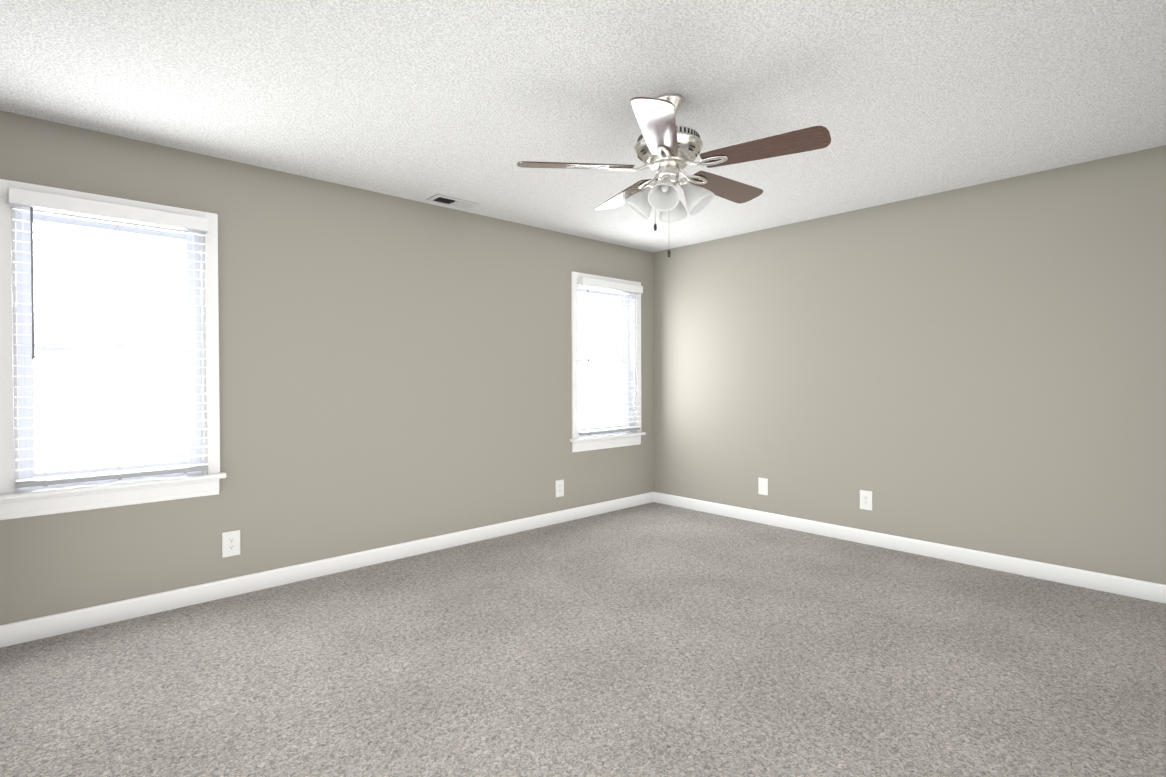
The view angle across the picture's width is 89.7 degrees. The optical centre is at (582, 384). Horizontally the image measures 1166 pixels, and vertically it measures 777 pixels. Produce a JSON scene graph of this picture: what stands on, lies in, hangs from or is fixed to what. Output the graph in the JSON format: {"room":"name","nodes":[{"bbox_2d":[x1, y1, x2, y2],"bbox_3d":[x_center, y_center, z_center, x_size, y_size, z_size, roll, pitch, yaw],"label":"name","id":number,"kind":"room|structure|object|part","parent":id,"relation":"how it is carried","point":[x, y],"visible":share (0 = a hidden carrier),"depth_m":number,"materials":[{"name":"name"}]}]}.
{"room":"empty bedroom","nodes":[
{"label":"empty bedroom","id":0,"kind":"room"},
{"bbox_2d":[0,110,653,624],"bbox_3d":[-1.123,-0.045,4.168,5.080,2.440,0.140,-1,1,-43],"label":"wall","id":1,"kind":"structure","parent":0,"point":[394,370],"depth_m":3.70,"materials":[{"name":"beige paint"}]},
{"bbox_2d":[0,179,225,519],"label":"window","id":2,"kind":"structure","parent":1,"relation":"in","point":[15,502],"depth_m":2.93,"materials":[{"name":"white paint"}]},
{"bbox_2d":[8,187,208,487],"bbox_3d":[-2.311,-0.205,2.916,0.767,1.358,0.088,-1,1,-43],"label":"window blind","id":3,"kind":"object","parent":2,"relation":"attached to","point":[30,200],"visible":0.9,"depth_m":2.87,"materials":[{"name":"white plastic"}]},
{"bbox_3d":[-2.412,-0.182,3.026,0.755,1.352,0.060,-1,1,-43],"label":"window sash","id":4,"kind":"part","parent":2,"relation":"part of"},
{"bbox_2d":[222,530,239,557],"bbox_3d":[-1.973,0.895,3.290,0.089,0.140,0.007,-1,1,-43],"label":"electrical outlet","id":5,"kind":"object","parent":1,"relation":"attached to","point":[230,543],"visible":1,"depth_m":3.29,"materials":[{"name":"white plastic"}]},
{"bbox_2d":[0,492,655,647],"bbox_3d":[-1.066,1.127,4.123,4.800,0.098,0.014,-1,1,-43],"label":"baseboard","id":6,"kind":"structure","parent":1,"relation":"attached to","point":[19,632],"depth_m":3.41,"materials":[{"name":"white paint"}]},
{"bbox_2d":[556,479,563,496],"bbox_3d":[-0.195,0.876,4.929,0.089,0.140,0.007,-1,1,-43],"label":"electrical outlet","id":7,"kind":"object","parent":1,"relation":"attached to","point":[559,488],"visible":1,"depth_m":4.92,"materials":[{"name":"white plastic"}]},
{"bbox_2d":[570,271,645,451],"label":"window","id":8,"kind":"structure","parent":1,"relation":"in","point":[597,442],"depth_m":5.45,"materials":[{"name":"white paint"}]},
{"bbox_3d":[0.152,-0.216,5.390,0.755,1.352,0.060,-1,1,-43],"label":"window sash","id":9,"kind":"part","parent":8,"relation":"part of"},
{"bbox_2d":[577,277,642,434],"bbox_3d":[0.253,-0.238,5.280,0.767,1.358,0.088,-1,1,-43],"label":"window blind","id":10,"kind":"object","parent":8,"relation":"attached to","point":[586,282],"visible":0.98,"depth_m":5.24,"materials":[{"name":"white plastic"}]},
{"bbox_2d":[0,502,1165,776],"bbox_3d":[0.353,1.235,2.586,5.080,0.100,4.480,-1,1,-43],"label":"floor","id":11,"kind":"structure","parent":0,"point":[654,640],"depth_m":2.43,"materials":[{"name":"carpet"}]},
{"bbox_2d":[0,0,1165,251],"bbox_3d":[0.344,-1.304,2.561,5.080,0.100,4.480,-1,1,-43],"label":"ceiling","id":12,"kind":"structure","parent":0,"point":[478,100],"depth_m":2.49,"materials":[{"name":"white paint"}]},
{"bbox_2d":[426,194,478,208],"bbox_3d":[-0.903,-1.258,4.056,0.319,0.013,0.159,-1,1,-43],"label":"ceiling vent","id":13,"kind":"object","parent":12,"relation":"in","point":[450,201],"visible":1,"depth_m":4.04,"materials":[{"name":"white metal"}]},
{"bbox_2d":[517,93,830,256],"bbox_3d":[0.416,-0.904,2.626,1.246,0.702,1.288,-1,1,-43],"label":"fan","id":14,"kind":"object","parent":12,"relation":"hanging from","point":[667,149],"visible":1,"depth_m":2.51,"materials":[{"name":"brown wood"}]},
{"bbox_2d":[653,145,1165,584],"bbox_3d":[2.164,-0.058,4.247,0.140,2.440,4.480,-1,1,-43],"label":"wall","id":15,"kind":"structure","parent":0,"point":[980,367],"depth_m":3.88,"materials":[{"name":"beige paint"}]},
{"bbox_2d":[758,477,767,495],"bbox_3d":[1.498,0.850,4.874,0.007,0.140,0.089,-1,1,-43],"label":"electrical outlet","id":16,"kind":"object","parent":15,"relation":"attached to","point":[762,486],"visible":1,"depth_m":4.87,"materials":[{"name":"white plastic"}]},
{"bbox_2d":[860,490,871,510],"bbox_3d":[2.059,0.844,4.265,0.007,0.140,0.089,-1,1,-43],"label":"electrical outlet","id":17,"kind":"object","parent":15,"relation":"attached to","point":[865,500],"visible":1,"depth_m":4.26,"materials":[{"name":"white plastic"}]},
{"bbox_2d":[656,492,1165,603],"bbox_3d":[2.112,1.113,4.207,0.014,0.098,4.140,-1,1,-43],"label":"baseboard","id":18,"kind":"structure","parent":15,"relation":"attached to","point":[1156,592],"depth_m":3.87,"materials":[{"name":"white paint"}]}
]}

